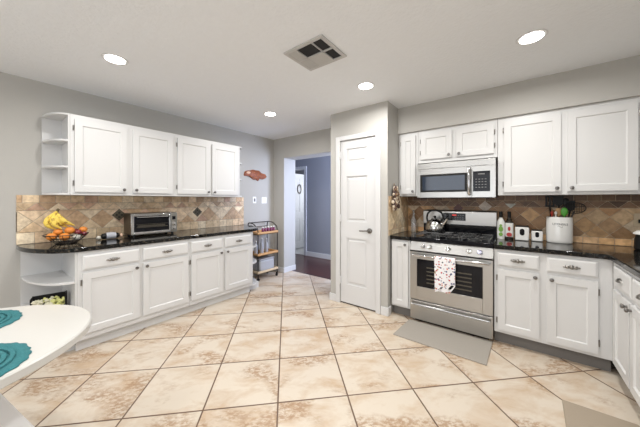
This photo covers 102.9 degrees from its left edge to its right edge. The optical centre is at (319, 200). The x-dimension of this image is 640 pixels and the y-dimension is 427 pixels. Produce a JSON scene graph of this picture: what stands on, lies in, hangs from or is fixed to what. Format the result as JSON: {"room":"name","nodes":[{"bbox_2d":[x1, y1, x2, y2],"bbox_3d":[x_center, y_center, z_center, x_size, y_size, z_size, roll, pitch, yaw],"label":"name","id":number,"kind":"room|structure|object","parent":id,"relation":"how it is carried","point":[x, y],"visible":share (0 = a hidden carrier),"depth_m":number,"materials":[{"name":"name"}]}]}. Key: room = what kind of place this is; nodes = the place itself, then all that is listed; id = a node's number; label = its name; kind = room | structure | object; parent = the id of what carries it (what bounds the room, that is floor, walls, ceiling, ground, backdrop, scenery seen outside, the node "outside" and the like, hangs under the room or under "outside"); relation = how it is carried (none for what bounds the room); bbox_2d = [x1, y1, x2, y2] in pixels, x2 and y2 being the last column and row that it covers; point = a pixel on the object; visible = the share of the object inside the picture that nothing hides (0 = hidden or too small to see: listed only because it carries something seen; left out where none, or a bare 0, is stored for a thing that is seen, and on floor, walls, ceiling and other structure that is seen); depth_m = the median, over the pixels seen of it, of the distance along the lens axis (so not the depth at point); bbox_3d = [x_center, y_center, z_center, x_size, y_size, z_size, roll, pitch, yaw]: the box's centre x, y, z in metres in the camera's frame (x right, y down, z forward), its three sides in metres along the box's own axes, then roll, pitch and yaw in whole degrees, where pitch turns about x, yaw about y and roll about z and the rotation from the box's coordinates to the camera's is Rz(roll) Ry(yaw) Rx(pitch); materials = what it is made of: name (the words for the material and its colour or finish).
{"room":"kitchen","nodes":[
{"label":"kitchen","id":0,"kind":"room"},
{"bbox_2d":[0,72,273,307],"bbox_3d":[-2.816,0.092,2.400,0.150,2.460,6.790,0,0,37],"label":"wall","id":1,"kind":"structure","parent":0,"point":[23,101],"depth_m":2.46,"materials":[{"name":"grey paint"}]},
{"bbox_2d":[42,112,69,194],"bbox_3d":[-2.502,-0.429,2.414,0.328,0.758,0.149,0,0,37],"label":"corner shelf","id":2,"kind":"object","parent":1,"relation":"attached to","point":[55,125],"visible":1,"depth_m":2.47,"materials":[{"name":"white paint"}]},
{"bbox_2d":[70,114,174,194],"bbox_3d":[-2.154,-0.435,2.823,0.373,0.745,0.923,0,0,37],"label":"upper cabinet","id":3,"kind":"object","parent":1,"relation":"attached to","point":[107,157],"visible":0.9,"depth_m":2.66,"materials":[{"name":"white paint"}]},
{"bbox_2d":[70,194,238,196],"bbox_3d":[-1.895,-0.057,3.196,0.326,0.013,1.825,0,0,37],"label":"rail","id":4,"kind":"object","parent":3,"relation":"attached to","point":[70,194],"visible":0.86,"depth_m":2.83,"materials":[{"name":"white paint"}]},
{"bbox_2d":[16,195,243,244],"bbox_3d":[-2.023,0.179,3.300,0.016,0.458,2.456,0,0,37],"label":"tiled wall","id":5,"kind":"structure","parent":1,"relation":"attached to","point":[100,215],"depth_m":2.85,"materials":[{"name":"tile"}]},
{"bbox_2d":[175,134,238,195],"bbox_3d":[-1.598,-0.435,3.549,0.373,0.745,0.906,0,0,37],"label":"upper cabinet","id":6,"kind":"object","parent":1,"relation":"attached to","point":[202,167],"visible":0.94,"depth_m":3.40,"materials":[{"name":"white paint"}]},
{"bbox_2d":[239,147,241,196],"bbox_3d":[-1.300,-0.429,3.986,0.328,0.758,0.148,0,0,37],"label":"corner shelf","id":7,"kind":"object","parent":1,"relation":"attached to","point":[240,148],"visible":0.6,"depth_m":3.83,"materials":[{"name":"white paint"}]},
{"bbox_2d":[244,170,266,180],"bbox_3d":[-1.112,-0.438,4.467,0.040,0.196,0.504,0,0,37],"label":"carving","id":8,"kind":"object","parent":1,"relation":"attached to","point":[253,174],"visible":1,"depth_m":4.43,"materials":[{"name":"brown wood"}]},
{"bbox_2d":[262,197,266,202],"bbox_3d":[-1.012,-0.001,4.627,0.011,0.115,0.116,0,0,37],"label":"light switch","id":9,"kind":"object","parent":1,"relation":"attached to","point":[264,199],"visible":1,"depth_m":4.63,"materials":[{"name":"white plastic"}]},
{"bbox_2d":[274,128,330,267],"bbox_3d":[-0.122,0.092,4.424,1.670,2.460,0.300,0,0,37],"label":"wall","id":10,"kind":"structure","parent":0,"point":[287,150],"depth_m":4.69,"materials":[{"name":"grey paint"}]},
{"bbox_2d":[273,267,283,272],"bbox_3d":[-0.770,1.274,4.723,0.278,0.095,0.014,0,0,37],"label":"baseboard","id":11,"kind":"structure","parent":10,"relation":"attached to","point":[280,269],"depth_m":4.68,"materials":[{"name":"white paint"}]},
{"bbox_2d":[284,265,295,272],"bbox_3d":[-0.563,1.274,4.753,0.014,0.095,0.314,0,0,37],"label":"baseboard","id":12,"kind":"object","parent":10,"relation":"attached to","point":[293,267],"visible":1,"depth_m":4.74,"materials":[{"name":"white paint"}]},
{"bbox_2d":[295,156,330,254],"bbox_3d":[0.185,0.092,6.066,5.562,2.460,2.980,0,0,37],"label":"wall","id":13,"kind":"structure","parent":0,"point":[318,168],"depth_m":5.88,"materials":[{"name":"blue paint"}]},
{"bbox_2d":[295,174,303,248],"bbox_3d":[-0.509,0.291,6.975,0.105,2.010,0.860,0,0,37],"label":"door","id":14,"kind":"structure","parent":13,"relation":"in","point":[299,178],"depth_m":6.96,"materials":[{"name":"white paint"}]},
{"bbox_2d":[295,166,306,255],"bbox_3d":[-0.693,0.252,6.447,1.025,2.140,0.140,0,0,37],"label":"trim","id":15,"kind":"structure","parent":13,"relation":"attached to","point":[302,167],"depth_m":6.09,"materials":[{"name":"white paint"}]},
{"bbox_2d":[306,251,330,259],"bbox_3d":[0.900,1.267,5.157,3.082,0.110,0.014,0,0,37],"label":"baseboard","id":16,"kind":"structure","parent":13,"relation":"attached to","point":[312,254],"depth_m":5.86,"materials":[{"name":"white paint"}]},
{"bbox_2d":[0,0,639,139],"bbox_3d":[-0.120,-1.198,0.337,7.200,0.120,6.790,0,0,37],"label":"ceiling","id":17,"kind":"structure","parent":0,"point":[222,63],"depth_m":1.91,"materials":[{"name":"paint"}]},
{"bbox_2d":[101,53,128,64],"bbox_3d":[-1.651,-1.134,2.056,0.176,0.008,0.176,0,0,37],"label":"recessed light","id":18,"kind":"object","parent":17,"relation":"in","point":[112,58],"visible":1,"depth_m":2.05,"materials":[{"name":"white glass"}]},
{"bbox_2d":[263,112,276,115],"bbox_3d":[-0.654,-1.134,3.358,0.176,0.008,0.176,0,0,37],"label":"recessed light","id":19,"kind":"object","parent":17,"relation":"in","point":[264,113],"visible":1,"depth_m":3.34,"materials":[{"name":"white glass"}]},
{"bbox_2d":[283,34,346,70],"bbox_3d":[-0.036,-1.132,1.985,0.370,0.012,0.330,0,0,37],"label":"ceiling vent","id":20,"kind":"object","parent":17,"relation":"in","point":[317,52],"visible":1,"depth_m":1.97,"materials":[{"name":"grey metal"}]},
{"bbox_2d":[357,82,374,89],"bbox_3d":[0.454,-1.134,2.536,0.176,0.008,0.176,0,0,37],"label":"recessed light","id":21,"kind":"object","parent":17,"relation":"in","point":[364,85],"visible":1,"depth_m":2.52,"materials":[{"name":"white glass"}]},
{"bbox_2d":[516,29,547,44],"bbox_3d":[1.475,-1.134,1.780,0.176,0.008,0.176,0,0,37],"label":"recessed light","id":22,"kind":"object","parent":17,"relation":"in","point":[533,36],"visible":1,"depth_m":1.77,"materials":[{"name":"white glass"}]},
{"bbox_2d":[0,247,639,426],"bbox_3d":[-0.210,1.379,2.112,9.500,0.126,9.500,0,0,37],"label":"floor","id":23,"kind":"structure","parent":0,"point":[280,352],"depth_m":1.90,"materials":[{"name":"tile"}]},
{"bbox_2d":[0,393,33,426],"bbox_3d":[-1.173,1.097,0.910,1.170,0.450,0.200,0,0,26],"label":"bench","id":24,"kind":"object","parent":23,"relation":"on","point":[10,416],"visible":1,"depth_m":1.03,"materials":[{"name":"white"}]},
{"bbox_2d":[0,304,91,389],"bbox_3d":[-1.553,0.947,0.842,1.000,0.749,1.200,0,0,37],"label":"dining table","id":25,"kind":"object","parent":23,"relation":"on","point":[50,330],"visible":0.95,"depth_m":1.10,"materials":[{"name":"white"}]},
{"bbox_2d":[0,310,22,327],"bbox_3d":[-1.611,0.567,1.136,0.374,0.008,0.374,0,0,37],"label":"placemat","id":26,"kind":"object","parent":25,"relation":"on","point":[7,317],"visible":1,"depth_m":1.24,"materials":[{"name":"teal fabric"}]},
{"bbox_2d":[0,342,31,376],"bbox_3d":[-1.224,0.567,0.827,0.384,0.008,0.384,0,0,37],"label":"placemat","id":27,"kind":"object","parent":25,"relation":"on","point":[12,355],"visible":1,"depth_m":0.93,"materials":[{"name":"teal fabric"}]},
{"bbox_2d":[20,251,76,352],"bbox_3d":[-2.428,0.885,2.276,0.613,0.874,0.285,0,0,37],"label":"corner shelf","id":28,"kind":"object","parent":23,"relation":"on","point":[40,274],"visible":0.37,"depth_m":2.37,"materials":[{"name":"white paint"}]},
{"bbox_2d":[30,290,66,304],"bbox_3d":[-2.372,0.891,2.234,0.220,0.130,0.098,0,0,-41],"label":"flower box","id":29,"kind":"object","parent":28,"relation":"on","point":[59,298],"visible":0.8,"depth_m":2.24,"materials":[{"name":"black plastic"}]},
{"bbox_2d":[75,239,188,350],"bbox_3d":[-2.026,0.885,2.749,0.661,0.874,0.952,0,0,37],"label":"base cabinet","id":30,"kind":"object","parent":23,"relation":"on","point":[128,289],"visible":0.91,"depth_m":2.50,"materials":[{"name":"white paint"}]},
{"bbox_2d":[16,225,257,253],"bbox_3d":[-1.771,0.427,3.111,0.643,0.038,2.460,0,0,37],"label":"countertop","id":31,"kind":"structure","parent":30,"relation":"on","point":[90,244],"depth_m":2.59,"materials":[{"name":"stone"}]},
{"bbox_2d":[42,232,88,243],"bbox_3d":[-2.418,0.361,2.435,0.318,0.086,0.318,0,0,37],"label":"fruit basket","id":32,"kind":"object","parent":31,"relation":"on","point":[56,239],"visible":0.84,"depth_m":2.38,"materials":[{"name":"black metal"}]},
{"bbox_2d":[46,233,56,240],"bbox_3d":[-2.450,0.331,2.328,0.074,0.072,0.073,0,0,37],"label":"orange","id":33,"kind":"object","parent":32,"relation":"in","point":[49,234],"visible":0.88,"depth_m":2.31,"materials":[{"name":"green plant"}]},
{"bbox_2d":[53,228,62,235],"bbox_3d":[-2.467,0.298,2.404,0.070,0.068,0.069,0,0,37],"label":"orange","id":34,"kind":"object","parent":32,"relation":"in","point":[58,231],"visible":0.77,"depth_m":2.39,"materials":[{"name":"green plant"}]},
{"bbox_2d":[43,209,74,229],"bbox_3d":[-2.450,0.176,2.397,0.209,0.202,0.074,0,0,-36],"label":"banana bunch","id":35,"kind":"object","parent":34,"relation":"on","point":[55,219],"visible":1,"depth_m":2.37,"materials":[{"name":"yellow food"}]},
{"bbox_2d":[59,233,68,240],"bbox_3d":[-2.366,0.336,2.364,0.076,0.074,0.075,0,0,37],"label":"orange","id":36,"kind":"object","parent":32,"relation":"in","point":[60,235],"visible":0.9,"depth_m":2.34,"materials":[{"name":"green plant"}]},
{"bbox_2d":[64,226,74,233],"bbox_3d":[-2.398,0.288,2.445,0.076,0.074,0.075,0,0,37],"label":"orange","id":37,"kind":"object","parent":32,"relation":"in","point":[70,230],"visible":0.92,"depth_m":2.42,"materials":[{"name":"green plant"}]},
{"bbox_2d":[72,234,80,239],"bbox_3d":[-2.309,0.344,2.421,0.058,0.057,0.057,0,0,37],"label":"garlic bulb","id":38,"kind":"object","parent":32,"relation":"in","point":[74,235],"visible":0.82,"depth_m":2.40,"materials":[{"name":"white food"}]},
{"bbox_2d":[79,226,87,231],"bbox_3d":[-2.361,0.291,2.543,0.068,0.067,0.067,0,0,37],"label":"orange","id":39,"kind":"object","parent":32,"relation":"in","point":[83,228],"visible":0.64,"depth_m":2.52,"materials":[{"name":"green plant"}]},
{"bbox_2d":[96,232,122,239],"bbox_3d":[-2.219,0.371,2.695,0.071,0.069,0.227,0,0,37],"label":"snack packet","id":40,"kind":"object","parent":31,"relation":"on","point":[109,235],"visible":1,"depth_m":2.67,"materials":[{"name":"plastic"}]},
{"bbox_2d":[124,212,176,236],"bbox_3d":[-1.998,0.277,3.032,0.282,0.262,0.475,0,0,37],"label":"toaster oven","id":41,"kind":"object","parent":31,"relation":"on","point":[141,223],"visible":1,"depth_m":2.92,"materials":[{"name":"silver metal"}]},
{"bbox_2d":[187,232,251,312],"bbox_3d":[-1.466,0.885,3.481,0.661,0.874,0.892,0,0,37],"label":"base cabinet","id":42,"kind":"object","parent":23,"relation":"on","point":[220,267],"visible":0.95,"depth_m":3.24,"materials":[{"name":"white paint"}]},
{"bbox_2d":[250,232,258,289],"bbox_3d":[-1.135,0.885,3.966,0.613,0.874,0.279,0,0,37],"label":"corner shelf","id":43,"kind":"object","parent":23,"relation":"on","point":[255,283],"visible":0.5,"depth_m":3.77,"materials":[{"name":"white paint"}]},
{"bbox_2d":[248,221,277,280],"bbox_3d":[-0.982,0.846,4.387,0.290,0.953,0.455,0,0,37],"label":"bar cart","id":44,"kind":"object","parent":23,"relation":"on","point":[258,232],"visible":0.51,"depth_m":4.32,"materials":[{"name":"black metal"}]},
{"bbox_2d":[254,241,257,253],"bbox_3d":[-1.074,0.792,4.290,0.066,0.220,0.066,0,0,37],"label":"bottle","id":45,"kind":"object","parent":44,"relation":"on","point":[256,247],"visible":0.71,"depth_m":4.26,"materials":[{"name":"grey plastic"}]},
{"bbox_2d":[260,238,263,252],"bbox_3d":[-0.999,0.772,4.372,0.066,0.260,0.066,0,0,37],"label":"bottle","id":46,"kind":"object","parent":44,"relation":"on","point":[261,243],"visible":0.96,"depth_m":4.35,"materials":[{"name":"grey plastic"}]},
{"bbox_2d":[253,255,273,271],"bbox_3d":[-0.972,1.085,4.376,0.222,0.215,0.324,0,0,37],"label":"storage bin","id":47,"kind":"object","parent":44,"relation":"on","point":[266,262],"visible":0.73,"depth_m":4.29,"materials":[{"name":"grey plastic"}]},
{"bbox_2d":[253,266,277,274],"bbox_3d":[-0.982,1.185,4.387,0.290,0.045,0.445,0,0,37],"label":"tray","id":48,"kind":"object","parent":44,"relation":"on","point":[275,267],"depth_m":4.25,"materials":[{"name":"brown wood"}]},
{"bbox_2d":[253,248,277,256],"bbox_3d":[-0.982,0.894,4.387,0.290,0.045,0.445,0,0,37],"label":"tray","id":49,"kind":"object","parent":44,"relation":"on","point":[270,251],"depth_m":4.33,"materials":[{"name":"brown wood"}]},
{"bbox_2d":[253,230,277,234],"bbox_3d":[-0.982,0.544,4.387,0.290,0.045,0.445,0,0,37],"label":"tray","id":50,"kind":"object","parent":44,"relation":"on","point":[258,232],"depth_m":4.28,"materials":[{"name":"brown wood"}]},
{"bbox_2d":[264,238,267,251],"bbox_3d":[-0.942,0.782,4.479,0.066,0.240,0.066,0,0,37],"label":"bottle","id":51,"kind":"object","parent":44,"relation":"on","point":[266,243],"visible":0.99,"depth_m":4.46,"materials":[{"name":"grey plastic"}]},
{"bbox_2d":[391,239,410,316],"bbox_3d":[1.080,0.885,3.115,0.215,0.874,0.631,0,0,37],"label":"base cabinet","id":52,"kind":"object","parent":23,"relation":"on","point":[400,295],"visible":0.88,"depth_m":2.90,"materials":[{"name":"white paint"}]},
{"bbox_2d":[390,231,419,240],"bbox_3d":[1.086,0.427,3.128,0.224,0.038,0.612,0,0,37],"label":"countertop","id":53,"kind":"structure","parent":52,"relation":"on","point":[406,235],"depth_m":2.96,"materials":[{"name":"stone"}]},
{"bbox_2d":[411,210,415,231],"bbox_3d":[1.212,0.267,3.304,0.060,0.280,0.059,0,0,37],"label":"slim bottle","id":54,"kind":"object","parent":53,"relation":"on","point":[413,220],"visible":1,"depth_m":3.28,"materials":[{"name":"clear glass"}]},
{"bbox_2d":[393,319,492,364],"bbox_3d":[1.163,1.317,2.442,0.790,0.010,0.444,0,0,37],"label":"kitchen mat","id":55,"kind":"object","parent":23,"relation":"on","point":[476,349],"visible":1,"depth_m":2.39,"materials":[{"name":"beige fabric"}]},
{"bbox_2d":[410,209,496,339],"bbox_3d":[1.459,0.720,2.795,0.768,1.205,0.657,0,0,37],"label":"gas range","id":56,"kind":"object","parent":23,"relation":"on","point":[469,237],"visible":0.98,"depth_m":2.61,"materials":[{"name":"metal"}]},
{"bbox_2d":[425,209,448,231],"bbox_3d":[1.367,0.237,3.009,0.229,0.260,0.208,0,0,5],"label":"kettle","id":57,"kind":"object","parent":56,"relation":"on","point":[434,224],"visible":1,"depth_m":2.94,"materials":[{"name":"silver metal"}]},
{"bbox_2d":[434,256,455,293],"bbox_3d":[1.248,0.748,2.554,0.190,0.358,0.044,0,0,37],"label":"tea towel","id":58,"kind":"object","parent":56,"relation":"hanging from","point":[444,267],"visible":1,"depth_m":2.54,"materials":[{"name":"white fabric"}]},
{"bbox_2d":[410,233,496,248],"bbox_3d":[1.457,0.426,2.793,0.768,0.044,0.502,0,0,37],"label":"cooktop","id":59,"kind":"object","parent":56,"relation":"in","point":[423,239],"depth_m":2.63,"materials":[{"name":"black metal"}]},
{"bbox_2d":[494,249,612,371],"bbox_3d":[2.073,0.885,2.356,0.740,0.874,0.631,0,0,37],"label":"base cabinet","id":60,"kind":"object","parent":23,"relation":"on","point":[560,306],"visible":0.98,"depth_m":2.10,"materials":[{"name":"white paint"}]},
{"bbox_2d":[562,400,639,426],"bbox_3d":[1.403,1.317,1.192,0.370,0.010,1.038,0,0,37],"label":"kitchen mat","id":61,"kind":"object","parent":23,"relation":"on","point":[575,415],"visible":1,"depth_m":1.53,"materials":[{"name":"beige fabric"}]},
{"bbox_2d":[613,262,639,406],"bbox_3d":[2.160,0.885,1.409,0.651,0.874,0.860,0,0,37],"label":"base cabinet","id":62,"kind":"object","parent":23,"relation":"on","point":[626,286],"visible":1,"depth_m":1.62,"materials":[{"name":"white paint"}]},
{"bbox_2d":[494,238,639,277],"bbox_3d":[1.888,0.427,1.609,1.353,0.038,2.050,0,0,37],"label":"countertop","id":63,"kind":"structure","parent":62,"relation":"on","point":[628,258],"depth_m":2.12,"materials":[{"name":"stone"}]},
{"bbox_2d":[497,211,504,238],"bbox_3d":[1.929,0.263,2.721,0.071,0.289,0.067,0,0,37],"label":"bottle","id":64,"kind":"object","parent":63,"relation":"on","point":[500,223],"visible":1,"depth_m":2.70,"materials":[{"name":"white plastic"}]},
{"bbox_2d":[499,224,502,235],"bbox_3d":[1.912,0.315,2.698,0.040,0.124,0.010,0,0,37],"label":"print","id":65,"kind":"object","parent":64,"relation":"attached to","point":[500,225],"depth_m":2.69,"materials":[{"name":"green paper"}]},
{"bbox_2d":[505,211,512,238],"bbox_3d":[1.991,0.263,2.685,0.071,0.289,0.067,0,0,37],"label":"bottle","id":66,"kind":"object","parent":63,"relation":"on","point":[509,223],"visible":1,"depth_m":2.67,"materials":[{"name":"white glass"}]},
{"bbox_2d":[515,225,528,240],"bbox_3d":[2.070,0.335,2.615,0.112,0.145,0.114,0,0,37],"label":"canister","id":67,"kind":"object","parent":63,"relation":"on","point":[521,232],"visible":1,"depth_m":2.57,"materials":[{"name":"white ceramic"}]},
{"bbox_2d":[531,229,542,241],"bbox_3d":[2.169,0.351,2.552,0.088,0.112,0.090,0,0,37],"label":"canister","id":68,"kind":"object","parent":63,"relation":"on","point":[536,235],"visible":1,"depth_m":2.52,"materials":[{"name":"white ceramic"}]},
{"bbox_2d":[546,216,572,243],"bbox_3d":[2.305,0.283,2.459,0.192,0.247,0.141,0,0,37],"label":"utensil crock","id":69,"kind":"object","parent":63,"relation":"on","point":[558,229],"visible":1,"depth_m":2.41,"materials":[{"name":"white ceramic"}]},
{"bbox_2d":[545,196,554,216],"bbox_3d":[2.270,0.167,2.519,0.068,0.422,0.022,0,0,37],"label":"spatula","id":70,"kind":"object","parent":69,"relation":"in","point":[546,205],"visible":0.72,"depth_m":2.52,"materials":[{"name":"black plastic"}]},
{"bbox_2d":[555,208,560,216],"bbox_3d":[2.295,0.226,2.456,0.051,0.305,0.015,0,0,37],"label":"wooden spoon","id":71,"kind":"object","parent":69,"relation":"in","point":[558,210],"visible":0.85,"depth_m":2.45,"materials":[{"name":"brown wood"}]},
{"bbox_2d":[554,196,563,216],"bbox_3d":[2.324,0.168,2.484,0.068,0.420,0.012,0,0,37],"label":"spatula","id":72,"kind":"object","parent":69,"relation":"in","point":[558,201],"visible":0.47,"depth_m":2.48,"materials":[{"name":"black plastic"}]},
{"bbox_2d":[561,208,567,216],"bbox_3d":[2.313,0.223,2.417,0.022,0.310,0.048,0,0,-33],"label":"spatula","id":73,"kind":"object","parent":69,"relation":"in","point":[564,211],"visible":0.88,"depth_m":2.41,"materials":[{"name":"green plastic"}]},
{"bbox_2d":[565,201,574,216],"bbox_3d":[2.373,0.191,2.433,0.090,0.376,0.012,0,0,32],"label":"spatula","id":74,"kind":"object","parent":69,"relation":"in","point":[567,202],"visible":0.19,"depth_m":2.43,"materials":[{"name":"black plastic"}]},
{"bbox_2d":[563,202,586,216],"bbox_3d":[2.362,0.200,2.393,0.192,0.361,0.018,0,0,41],"label":"skimmer","id":75,"kind":"object","parent":69,"relation":"in","point":[565,206],"visible":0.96,"depth_m":2.38,"materials":[{"name":"black metal"}]},
{"bbox_2d":[633,230,639,250],"bbox_3d":[2.642,0.325,2.071,0.132,0.165,0.132,0,0,37],"label":"coffee grinder","id":76,"kind":"object","parent":63,"relation":"on","point":[637,236],"visible":1,"depth_m":2.08,"materials":[{"name":"black plastic"}]},
{"bbox_2d":[331,101,404,311],"bbox_3d":[0.703,0.092,3.476,0.792,2.460,0.805,0,0,37],"label":"wall","id":77,"kind":"structure","parent":0,"point":[383,116],"depth_m":3.02,"materials":[{"name":"grey paint"}]},
{"bbox_2d":[329,292,335,300],"bbox_3d":[0.413,1.274,3.688,0.102,0.095,0.819,0,0,37],"label":"baseboard","id":78,"kind":"structure","parent":77,"relation":"attached to","point":[332,296],"depth_m":3.36,"materials":[{"name":"white paint"}]},
{"bbox_2d":[339,136,375,310],"bbox_3d":[0.455,0.273,3.151,0.498,2.063,0.094,0,0,37],"label":"door","id":79,"kind":"structure","parent":77,"relation":"in","point":[357,217],"depth_m":3.15,"materials":[{"name":"white paint"}]},
{"bbox_2d":[336,130,380,313],"bbox_3d":[0.456,0.252,3.147,0.620,2.140,0.018,0,0,37],"label":"trim","id":80,"kind":"structure","parent":77,"relation":"attached to","point":[377,133],"depth_m":2.98,"materials":[{"name":"white paint"}]},
{"bbox_2d":[341,301,375,311],"bbox_3d":[0.494,1.316,3.197,0.500,0.012,0.070,0,0,37],"label":"trim","id":81,"kind":"structure","parent":77,"relation":"attached to","point":[341,301],"depth_m":3.16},
{"bbox_2d":[381,306,390,315],"bbox_3d":[0.765,1.274,2.960,0.094,0.095,0.089,0,0,37],"label":"baseboard","id":82,"kind":"structure","parent":77,"relation":"attached to","point":[385,311],"depth_m":2.92,"materials":[{"name":"white paint"}]},
{"bbox_2d":[391,184,399,210],"bbox_3d":[0.894,-0.040,2.998,0.061,0.322,0.211,0,0,37],"label":"garlic braid","id":83,"kind":"object","parent":77,"relation":"hanging from","point":[395,202],"visible":1,"depth_m":2.96},
{"bbox_2d":[388,196,407,235],"bbox_3d":[0.983,0.179,3.183,0.010,0.458,0.650,0,0,37],"label":"tiled wall","id":84,"kind":"structure","parent":77,"relation":"attached to","point":[398,219],"depth_m":3.16,"materials":[{"name":"tile"}]},
{"bbox_3d":[2.218,0.092,2.741,2.508,2.460,0.130,0,0,37],"label":"wall","id":85,"kind":"structure","parent":0,"visible":0},
{"bbox_2d":[418,119,497,163],"bbox_3d":[1.564,-0.631,2.920,0.780,0.386,0.361,0,0,37],"label":"upper cabinet","id":86,"kind":"object","parent":85,"relation":"attached to","point":[477,140],"visible":0.98,"depth_m":2.77,"materials":[{"name":"white paint"}]},
{"bbox_2d":[417,158,497,197],"bbox_3d":[1.537,-0.223,2.888,0.762,0.398,0.415,0,0,37],"label":"microwave oven","id":87,"kind":"object","parent":86,"relation":"attached to","point":[478,178],"visible":1,"depth_m":2.73,"materials":[{"name":"metal"}]},
{"bbox_2d":[398,55,639,133],"bbox_3d":[2.012,-0.981,2.595,2.358,0.314,0.353,0,0,37],"label":"soffit","id":88,"kind":"structure","parent":85,"relation":"attached to","point":[617,79],"depth_m":2.39,"materials":[{"name":"grey paint"}]},
{"bbox_2d":[408,195,639,246],"bbox_3d":[2.116,0.165,2.729,2.354,0.486,0.014,0,0,37],"label":"tiled wall","id":89,"kind":"structure","parent":85,"relation":"attached to","point":[607,219],"depth_m":2.46,"materials":[{"name":"tile"}]},
{"bbox_2d":[399,132,417,196],"bbox_3d":[1.161,-0.437,3.228,0.229,0.774,0.361,0,0,37],"label":"upper cabinet","id":90,"kind":"object","parent":89,"relation":"attached to","point":[408,142],"visible":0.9,"depth_m":3.11,"materials":[{"name":"white paint"}]},
{"bbox_2d":[498,96,639,195],"bbox_3d":[2.253,-0.437,2.393,0.950,0.774,0.361,0,0,37],"label":"upper cabinet","id":91,"kind":"object","parent":89,"relation":"attached to","point":[590,149],"visible":1,"depth_m":2.24,"materials":[{"name":"white paint"}]},
{"bbox_2d":[634,213,639,226],"bbox_3d":[2.768,0.173,2.203,0.074,0.118,0.028,0,0,37],"label":"outlet plate","id":92,"kind":"object","parent":89,"relation":"attached to","point":[636,215],"visible":1,"depth_m":2.22,"materials":[{"name":"beige"}]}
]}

